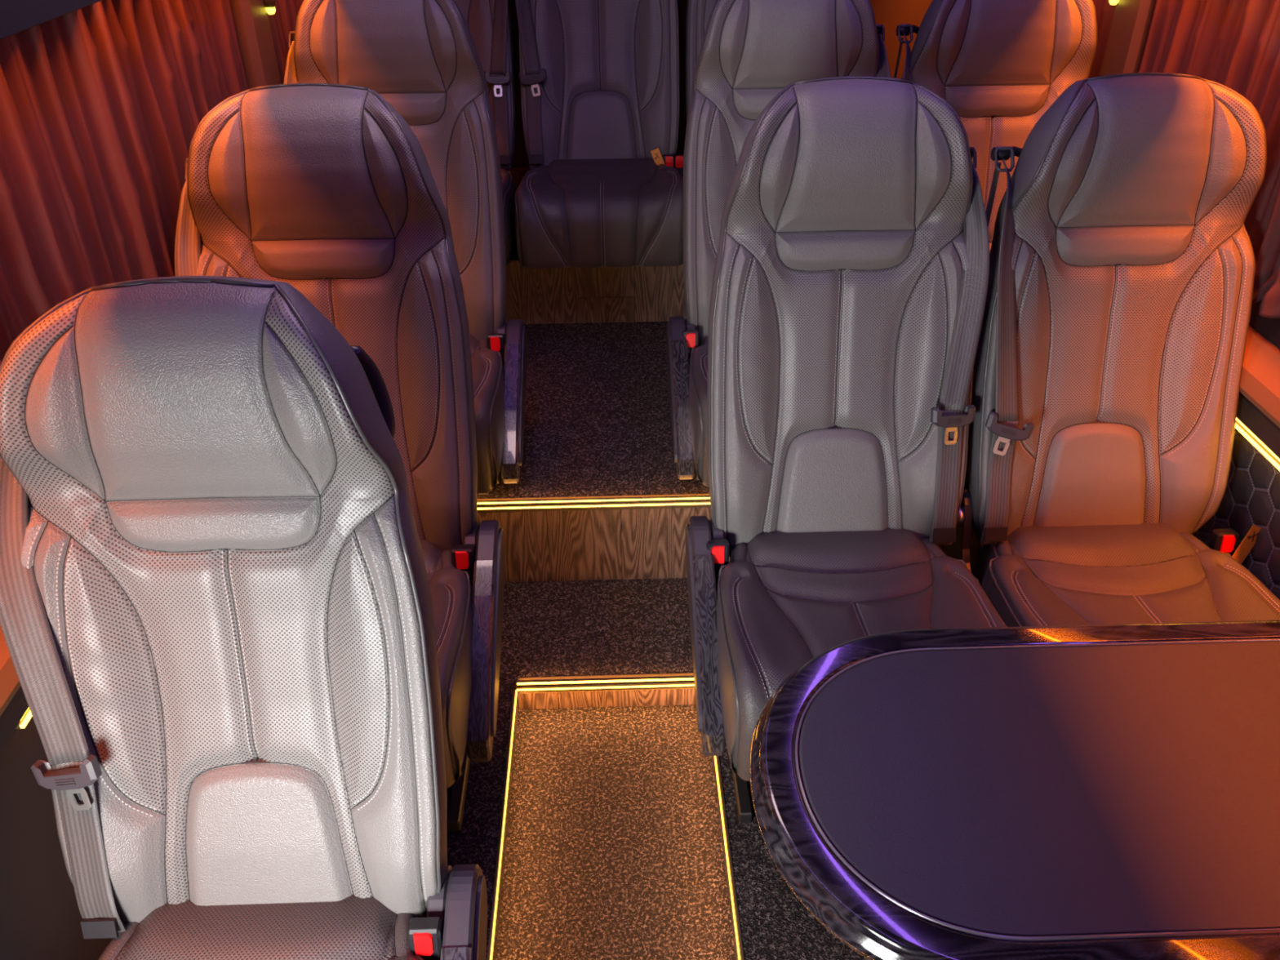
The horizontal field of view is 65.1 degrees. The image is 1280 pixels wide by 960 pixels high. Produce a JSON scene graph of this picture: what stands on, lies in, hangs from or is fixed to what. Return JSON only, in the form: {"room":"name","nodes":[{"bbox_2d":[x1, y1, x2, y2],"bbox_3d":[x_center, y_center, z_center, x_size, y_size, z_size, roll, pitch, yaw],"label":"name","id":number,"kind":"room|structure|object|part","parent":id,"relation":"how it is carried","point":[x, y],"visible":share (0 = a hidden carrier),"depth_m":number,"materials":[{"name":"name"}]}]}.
{"room":"vehicle interior","nodes":[
{"label":"vehicle interior","id":0,"kind":"room"},
{"bbox_2d":[0,624,124,959],"bbox_3d":[-0.833,-0.128,1.417,0.110,1.990,4.950,-1,34,-1],"label":"wall","id":1,"kind":"structure","parent":0,"point":[41,917],"depth_m":1.35,"materials":[{"name":"grey"}]},
{"bbox_3d":[-0.809,-0.023,1.579,0.060,0.087,3.900,-1,34,-1],"label":"sill","id":2,"kind":"part","parent":1,"relation":"part of","materials":[{"name":"brown plastic"}]},
{"bbox_3d":[-0.821,0.049,1.627,0.035,0.047,3.900,-1,34,-1],"label":"ledge panel","id":3,"kind":"part","parent":1,"relation":"part of","materials":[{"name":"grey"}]},
{"bbox_2d":[15,706,31,728],"bbox_3d":[-0.840,-0.150,1.992,0.024,0.028,1.670,-1,34,-1],"label":"wall light","id":4,"kind":"object","parent":1,"relation":"attached to","point":[26,717],"visible":0.15,"depth_m":1.31,"materials":[{"name":"yellow plastic"}]},
{"bbox_2d":[0,0,102,39],"bbox_3d":[-0.706,-0.784,1.344,0.008,0.220,4.350,-1,34,-1],"label":"trim","id":5,"kind":"structure","parent":1,"relation":"attached to","point":[16,16],"depth_m":1.14,"materials":[{"name":"black"}]},
{"bbox_2d":[0,0,248,365],"bbox_3d":[-0.807,-0.312,1.354,0.059,0.543,1.951,-1,34,-1],"label":"curtain","id":6,"kind":"object","parent":1,"relation":"hanging from","point":[103,104],"visible":0.65,"depth_m":1.53,"materials":[{"name":"red fabric"}]},
{"bbox_2d":[229,0,281,88],"bbox_3d":[-0.850,-0.912,2.246,0.050,0.550,0.140,-1,34,-1],"label":"wall pillar","id":7,"kind":"structure","parent":1,"relation":"attached to","point":[251,18],"depth_m":2.17,"materials":[{"name":"grey"}]},
{"bbox_2d":[262,0,275,14],"bbox_3d":[-0.818,-1.068,2.203,0.030,0.082,0.030,-1,34,-1],"label":"reading lamp","id":8,"kind":"object","parent":1,"relation":"attached to","point":[269,5],"visible":1,"depth_m":2.21,"materials":[{"name":"yellow plastic"}]},
{"bbox_3d":[-0.818,-1.040,2.222,0.020,0.014,0.020,-1,34,-1],"label":"lamp glass","id":9,"kind":"part","parent":8,"relation":"part of","materials":[{"name":"yellow glass"}]},
{"bbox_2d":[267,0,303,84],"bbox_3d":[-0.865,-1.242,2.741,0.058,0.543,1.012,-2,34,-2],"label":"curtain","id":10,"kind":"object","parent":1,"relation":"hanging from","point":[283,21],"visible":0.04,"depth_m":2.38,"materials":[{"name":"red fabric"}]},
{"bbox_2d":[506,257,685,324],"bbox_3d":[0.118,-0.580,3.046,2.010,0.208,0.013,-1,34,-1],"label":"step riser","id":11,"kind":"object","parent":1,"relation":"attached to","point":[602,294],"depth_m":3.04,"materials":[{"name":"brown wood"}]},
{"bbox_2d":[476,506,979,582],"bbox_3d":[0.151,0.139,2.376,2.010,0.229,0.012,-1,34,-1],"label":"step riser","id":12,"kind":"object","parent":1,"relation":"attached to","point":[567,545],"depth_m":2.37,"materials":[{"name":"brown wood"}]},
{"bbox_2d":[509,167,683,258],"bbox_3d":[0.104,-0.687,3.521,2.110,0.567,0.896,-1,34,-1],"label":"floor","id":13,"kind":"structure","parent":0,"point":[517,173],"depth_m":3.61,"materials":[{"name":"carpet"}]},
{"bbox_2d":[454,0,515,266],"bbox_3d":[-0.619,-1.172,2.857,0.501,0.983,0.803,-1,34,-1],"label":"seat","id":14,"kind":"object","parent":13,"relation":"on","point":[488,21],"visible":0.13,"depth_m":2.96,"materials":[{"name":"leather"}]},
{"bbox_3d":[-0.622,-1.333,2.973,0.423,0.819,0.253,-1,34,-1],"label":"perforated panel","id":15,"kind":"part","parent":14,"relation":"part of","materials":[{"name":"leather"}]},
{"bbox_3d":[-0.421,-1.157,2.976,0.026,0.036,0.013,-6,34,-8],"label":"latch plate","id":16,"kind":"part","parent":14,"relation":"part of","materials":[{"name":"silver metal"}]},
{"bbox_3d":[-0.440,-0.806,2.941,0.132,0.212,0.513,-1,34,-1],"label":"seat","id":17,"kind":"part","parent":14,"relation":"part of","materials":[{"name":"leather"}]},
{"bbox_2d":[514,0,684,268],"bbox_3d":[-0.110,-1.184,2.870,0.509,0.983,0.803,-1,34,-1],"label":"seat","id":18,"kind":"object","parent":13,"relation":"on","point":[599,79],"visible":0.98,"depth_m":2.98,"materials":[{"name":"leather"}]},
{"bbox_3d":[-0.311,-1.160,2.979,0.030,0.039,0.012,2,34,3],"label":"latch plate","id":19,"kind":"part","parent":18,"relation":"part of","materials":[{"name":"silver metal"}]},
{"bbox_3d":[-0.279,-0.810,2.944,0.132,0.212,0.513,-1,34,-1],"label":"seat","id":20,"kind":"part","parent":18,"relation":"part of","materials":[{"name":"leather"}]},
{"bbox_3d":[-0.123,-1.345,2.985,0.423,0.819,0.253,-1,34,-1],"label":"perforated panel","id":21,"kind":"part","parent":18,"relation":"part of","materials":[{"name":"leather"}]},
{"bbox_3d":[-0.107,-0.753,2.872,0.304,0.196,0.318,-1,34,-1],"label":"seat panel","id":22,"kind":"part","parent":18,"relation":"part of","materials":[{"name":"leather"}]},
{"bbox_3d":[0.060,-0.818,2.953,0.132,0.212,0.513,-1,34,-1],"label":"seat","id":23,"kind":"part","parent":18,"relation":"part of","materials":[{"name":"leather"}]},
{"bbox_2d":[685,0,716,122],"bbox_3d":[0.381,-1.195,2.882,0.501,0.983,0.803,-1,34,-1],"label":"seat","id":24,"kind":"object","parent":13,"relation":"on","point":[698,11],"visible":0.05,"depth_m":2.97,"materials":[{"name":"leather"}]},
{"bbox_2d":[496,704,735,959],"bbox_3d":[-0.015,1.278,1.065,0.449,0.040,2.747,-1,34,-1],"label":"floor","id":25,"kind":"structure","parent":0,"point":[614,846],"depth_m":1.91,"materials":[{"name":"carpet"}]},
{"bbox_2d":[446,570,973,959],"bbox_3d":[0.202,1.143,1.192,2.110,0.120,3.095,-1,34,-1],"label":"floor","id":26,"kind":"structure","parent":0,"point":[637,626],"depth_m":2.17,"materials":[{"name":"carpet"}]},
{"bbox_2d":[0,275,487,959],"bbox_3d":[-0.471,0.421,1.152,0.527,1.129,0.798,-1,34,-1],"label":"seat","id":27,"kind":"object","parent":26,"relation":"on","point":[217,618],"visible":1,"depth_m":1.21,"materials":[{"name":"leather"}]},
{"bbox_3d":[-0.683,0.385,1.218,0.030,0.039,0.012,2,34,3],"label":"latch plate","id":28,"kind":"part","parent":27,"relation":"part of","materials":[{"name":"silver metal"}]},
{"bbox_3d":[-0.652,0.735,1.184,0.132,0.212,0.513,-1,34,-1],"label":"seat","id":29,"kind":"part","parent":27,"relation":"part of","materials":[{"name":"leather"}]},
{"bbox_3d":[-0.499,-0.091,1.124,0.247,0.240,0.104,-1,34,-1],"label":"headrest panel","id":30,"kind":"part","parent":27,"relation":"part of","materials":[{"name":"leather"}]},
{"bbox_3d":[-0.331,-0.104,1.256,0.036,0.130,0.063,-24,41,-31],"label":"grab handle","id":31,"kind":"part","parent":27,"relation":"part of","materials":[{"name":"black plastic"}]},
{"bbox_3d":[-0.313,0.728,1.192,0.132,0.212,0.513,-1,34,-1],"label":"seat","id":32,"kind":"part","parent":27,"relation":"part of","materials":[{"name":"leather"}]},
{"bbox_3d":[-0.228,0.713,1.248,0.037,0.240,0.418,-1,34,-1],"label":"armrest","id":33,"kind":"part","parent":27,"relation":"part of","materials":[{"name":"grey plastic"}]},
{"bbox_2d":[174,83,505,831],"bbox_3d":[-0.524,0.000,1.738,0.527,1.175,0.796,-1,34,-1],"label":"seat","id":34,"kind":"object","parent":26,"relation":"on","point":[326,191],"visible":0.39,"depth_m":1.73,"materials":[{"name":"leather"}]},
{"bbox_3d":[-0.548,-0.240,1.799,0.423,0.819,0.253,-1,34,-1],"label":"perforated panel","id":35,"kind":"part","parent":34,"relation":"part of","materials":[{"name":"leather"}]},
{"bbox_3d":[-0.552,-0.531,1.698,0.247,0.240,0.104,-1,34,-1],"label":"headrest panel","id":36,"kind":"part","parent":34,"relation":"part of","materials":[{"name":"leather"}]},
{"bbox_3d":[-0.366,0.288,1.766,0.132,0.212,0.513,-1,34,-1],"label":"seat","id":37,"kind":"part","parent":34,"relation":"part of","materials":[{"name":"leather"}]},
{"bbox_3d":[-0.281,0.273,1.822,0.037,0.240,0.418,-1,34,-1],"label":"armrest","id":38,"kind":"part","parent":34,"relation":"part of","materials":[{"name":"grey plastic"}]},
{"bbox_2d":[486,689,517,959],"bbox_3d":[-0.235,0.955,1.370,0.008,0.007,1.827,-1,34,-1],"label":"floor light","id":39,"kind":"object","parent":26,"relation":"attached to","point":[491,933],"visible":1,"depth_m":1.83,"materials":[{"name":"yellow plastic"}]},
{"bbox_2d":[515,672,694,693],"bbox_3d":[-0.061,0.435,2.151,0.407,0.020,0.031,-1,34,-1],"label":"step light","id":40,"kind":"object","parent":26,"relation":"attached to","point":[657,681],"visible":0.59,"depth_m":2.14,"materials":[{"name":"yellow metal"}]},
{"bbox_2d":[517,688,695,709],"bbox_3d":[-0.061,0.463,2.178,0.409,0.074,0.012,-1,34,-1],"label":"trim","id":41,"kind":"structure","parent":26,"relation":"attached to","point":[668,696],"depth_m":2.18,"materials":[{"name":"brown wood"}]},
{"bbox_2d":[714,755,744,959],"bbox_3d":[0.175,0.946,1.380,0.009,0.007,1.827,-1,34,-1],"label":"floor light","id":42,"kind":"object","parent":26,"relation":"attached to","point":[720,782],"visible":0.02,"depth_m":1.77,"materials":[{"name":"yellow plastic"}]},
{"bbox_2d":[685,75,1007,822],"bbox_3d":[0.354,-0.018,1.758,0.527,1.175,0.796,-1,34,-1],"label":"seat","id":43,"kind":"object","parent":26,"relation":"on","point":[851,272],"visible":0.82,"depth_m":1.79,"materials":[{"name":"leather"}]},
{"bbox_3d":[0.119,0.265,1.830,0.037,0.240,0.418,-1,34,-1],"label":"armrest","id":44,"kind":"part","parent":43,"relation":"part of","materials":[{"name":"grey plastic"}]},
{"bbox_3d":[0.208,0.276,1.778,0.132,0.212,0.513,-1,34,-1],"label":"seat","id":45,"kind":"part","parent":43,"relation":"part of","materials":[{"name":"leather"}]},
{"bbox_3d":[0.360,-0.550,1.718,0.247,0.240,0.104,-1,34,-1],"label":"headrest panel","id":46,"kind":"part","parent":43,"relation":"part of","materials":[{"name":"leather"}]},
{"bbox_3d":[0.364,-0.259,1.819,0.423,0.819,0.253,-1,34,-1],"label":"perforated panel","id":47,"kind":"part","parent":43,"relation":"part of","materials":[{"name":"leather"}]},
{"bbox_3d":[0.380,0.333,1.706,0.304,0.196,0.318,-1,34,-1],"label":"seat panel","id":48,"kind":"part","parent":43,"relation":"part of","materials":[{"name":"leather"}]},
{"bbox_3d":[0.566,-0.082,1.823,0.026,0.036,0.013,-6,34,-8],"label":"latch plate","id":49,"kind":"part","parent":43,"relation":"part of","materials":[{"name":"silver metal"}]},
{"bbox_3d":[0.547,0.268,1.787,0.132,0.212,0.513,-1,34,-1],"label":"seat","id":50,"kind":"part","parent":43,"relation":"part of","materials":[{"name":"leather"}]},
{"bbox_2d":[749,620,1279,959],"bbox_3d":[0.655,0.588,1.407,1.029,0.556,0.558,-1,34,-1],"label":"table","id":51,"kind":"object","parent":26,"relation":"on","point":[1097,792],"visible":1,"depth_m":1.22,"materials":[{"name":"black wood"}]},
{"bbox_2d":[942,72,1279,626],"bbox_3d":[0.888,-0.030,1.771,0.560,1.175,0.796,-1,34,-1],"label":"seat","id":52,"kind":"object","parent":26,"relation":"on","point":[1108,362],"visible":0.81,"depth_m":1.81,"materials":[{"name":"leather"}]},
{"bbox_3d":[0.613,0.069,1.930,0.014,0.034,0.034,-1,34,-1],"label":"recliner knob","id":53,"kind":"part","parent":52,"relation":"part of","materials":[{"name":"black metal"}]},
{"bbox_3d":[0.661,-0.064,1.831,0.030,0.038,0.015,6,34,10],"label":"latch plate","id":54,"kind":"part","parent":52,"relation":"part of","materials":[{"name":"silver metal"}]},
{"bbox_3d":[0.706,0.265,1.791,0.132,0.212,0.513,-1,34,-1],"label":"seat","id":55,"kind":"part","parent":52,"relation":"part of","materials":[{"name":"leather"}]},
{"bbox_3d":[0.879,0.321,1.718,0.304,0.196,0.318,-1,34,-1],"label":"seat panel","id":56,"kind":"part","parent":52,"relation":"part of","materials":[{"name":"leather"}]},
{"bbox_3d":[0.859,-0.562,1.730,0.247,0.240,0.104,-1,34,-1],"label":"headrest panel","id":57,"kind":"part","parent":52,"relation":"part of","materials":[{"name":"leather"}]},
{"bbox_3d":[0.863,-0.270,1.831,0.423,0.819,0.253,-1,34,-1],"label":"perforated panel","id":58,"kind":"part","parent":52,"relation":"part of","materials":[{"name":"leather"}]},
{"bbox_3d":[1.046,0.257,1.799,0.132,0.212,0.513,-1,34,-1],"label":"seat","id":59,"kind":"part","parent":52,"relation":"part of","materials":[{"name":"leather"}]},
{"bbox_2d":[508,0,933,167],"bbox_3d":[0.085,-1.539,3.513,2.010,1.990,0.040,-1,34,-1],"label":"wall","id":60,"kind":"structure","parent":0,"point":[891,14],"depth_m":3.51,"materials":[{"name":"grey"}]},
{"bbox_2d":[477,321,968,498],"bbox_3d":[0.135,-0.083,2.810,2.110,0.355,0.955,-1,34,-1],"label":"floor","id":61,"kind":"structure","parent":0,"point":[597,420],"depth_m":2.62,"materials":[{"name":"carpet"}]},
{"bbox_2d":[283,0,527,495],"bbox_3d":[-0.546,-0.541,2.266,0.527,1.016,0.796,-1,34,-1],"label":"seat","id":62,"kind":"object","parent":61,"relation":"on","point":[421,56],"visible":0.36,"depth_m":2.30,"materials":[{"name":"leather"}]},
{"bbox_3d":[-0.570,-0.715,2.371,0.423,0.819,0.253,-1,34,-1],"label":"perforated panel","id":63,"kind":"part","parent":62,"relation":"part of","materials":[{"name":"leather"}]},
{"bbox_3d":[-0.574,-1.006,2.270,0.247,0.240,0.104,-1,34,-1],"label":"headrest panel","id":64,"kind":"part","parent":62,"relation":"part of","materials":[{"name":"leather"}]},
{"bbox_3d":[-0.387,-0.187,2.338,0.132,0.212,0.513,-1,34,-1],"label":"seat","id":65,"kind":"part","parent":62,"relation":"part of","materials":[{"name":"leather"}]},
{"bbox_3d":[-0.302,-0.202,2.394,0.037,0.240,0.418,-1,34,-1],"label":"armrest","id":66,"kind":"part","parent":62,"relation":"part of","materials":[{"name":"grey plastic"}]},
{"bbox_2d":[477,493,710,512],"bbox_3d":[-0.085,0.052,2.300,0.780,0.020,0.031,-1,34,-1],"label":"step light","id":67,"kind":"object","parent":61,"relation":"attached to","point":[679,500],"visible":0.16,"depth_m":2.29,"materials":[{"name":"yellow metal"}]},
{"bbox_2d":[666,0,890,488],"bbox_3d":[0.332,-0.560,2.287,0.527,1.016,0.796,-1,34,-1],"label":"seat","id":68,"kind":"object","parent":61,"relation":"on","point":[751,51],"visible":0.23,"depth_m":2.31,"materials":[{"name":"leather"}]},
{"bbox_3d":[0.098,-0.211,2.404,0.037,0.240,0.418,-1,34,-1],"label":"armrest","id":69,"kind":"part","parent":68,"relation":"part of","materials":[{"name":"grey plastic"}]},
{"bbox_3d":[0.186,-0.200,2.352,0.132,0.212,0.513,-1,34,-1],"label":"seat","id":70,"kind":"part","parent":68,"relation":"part of","materials":[{"name":"leather"}]},
{"bbox_3d":[0.339,-1.026,2.292,0.247,0.240,0.104,-1,34,-1],"label":"headrest panel","id":71,"kind":"part","parent":68,"relation":"part of","materials":[{"name":"leather"}]},
{"bbox_3d":[0.343,-0.735,2.393,0.423,0.819,0.253,-1,34,-1],"label":"perforated panel","id":72,"kind":"part","parent":68,"relation":"part of","materials":[{"name":"leather"}]},
{"bbox_2d":[893,0,1097,482],"bbox_3d":[0.840,-0.572,2.300,0.511,1.016,0.796,-1,34,-1],"label":"seat","id":73,"kind":"object","parent":61,"relation":"on","point":[1000,64],"visible":0.2,"depth_m":2.31,"materials":[{"name":"leather"}]},
{"bbox_3d":[0.684,-0.211,2.364,0.132,0.212,0.513,-1,34,-1],"label":"seat","id":74,"kind":"part","parent":73,"relation":"part of","materials":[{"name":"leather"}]},
{"bbox_3d":[0.836,-1.038,2.304,0.247,0.240,0.104,-1,34,-1],"label":"headrest panel","id":75,"kind":"part","parent":73,"relation":"part of","materials":[{"name":"leather"}]},
{"bbox_3d":[0.840,-0.747,2.405,0.423,0.819,0.253,-1,34,-1],"label":"perforated panel","id":76,"kind":"part","parent":73,"relation":"part of","materials":[{"name":"leather"}]},
{"bbox_2d":[1191,300,1279,599],"bbox_3d":[1.166,-0.173,1.466,0.110,1.990,4.950,-1,34,-1],"label":"wall","id":77,"kind":"structure","parent":0,"point":[1251,496],"depth_m":1.85,"materials":[{"name":"grey"}]},
{"bbox_2d":[1088,0,1115,78],"bbox_3d":[1.081,-1.286,2.788,0.056,0.543,1.012,-1,34,-1],"label":"curtain","id":78,"kind":"object","parent":77,"relation":"hanging from","point":[1104,11],"visible":0.04,"depth_m":2.38,"materials":[{"name":"red fabric"}]},
{"bbox_2d":[1108,0,1118,4],"bbox_3d":[1.071,-1.111,2.248,0.030,0.082,0.030,-1,34,-1],"label":"reading lamp","id":79,"kind":"object","parent":77,"relation":"attached to","point":[1111,2],"visible":1,"depth_m":2.26,"materials":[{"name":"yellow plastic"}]},
{"bbox_2d":[1099,0,1156,75],"bbox_3d":[1.109,-0.956,2.293,0.050,0.550,0.140,-1,34,-1],"label":"trim","id":80,"kind":"structure","parent":77,"relation":"attached to","point":[1131,21],"depth_m":2.23,"materials":[{"name":"grey"}]},
{"bbox_2d":[1138,0,1279,319],"bbox_3d":[1.133,-0.357,1.402,0.061,0.542,1.952,-1,34,-1],"label":"curtain","id":81,"kind":"object","parent":77,"relation":"hanging from","point":[1233,44],"visible":0.44,"depth_m":1.85,"materials":[{"name":"red fabric"}]},
{"bbox_3d":[1.157,0.148,2.042,0.006,0.536,1.449,-1,34,-1],"label":"quilted panel","id":82,"kind":"part","parent":77,"relation":"part of","materials":[{"name":"leather"}]},
{"bbox_2d":[1235,417,1279,471],"bbox_3d":[1.152,-0.076,1.862,0.024,0.028,2.100,-1,34,-1],"label":"wall light","id":83,"kind":"object","parent":77,"relation":"attached to","point":[1255,441],"visible":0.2,"depth_m":1.85,"materials":[{"name":"yellow plastic"}]},
{"bbox_3d":[1.153,0.005,1.675,0.035,0.047,3.900,-1,34,-1],"label":"ledge panel","id":84,"kind":"part","parent":77,"relation":"part of","materials":[{"name":"grey plastic"}]},
{"bbox_3d":[1.140,-0.067,1.626,0.060,0.087,3.900,-1,34,-1],"label":"sill","id":85,"kind":"part","parent":77,"relation":"part of","materials":[{"name":"brown plastic"}]},
{"bbox_3d":[1.160,-0.126,1.587,0.018,0.053,3.900,-1,34,-1],"label":"sill rail","id":86,"kind":"part","parent":77,"relation":"part of","materials":[{"name":"black"}]}
]}

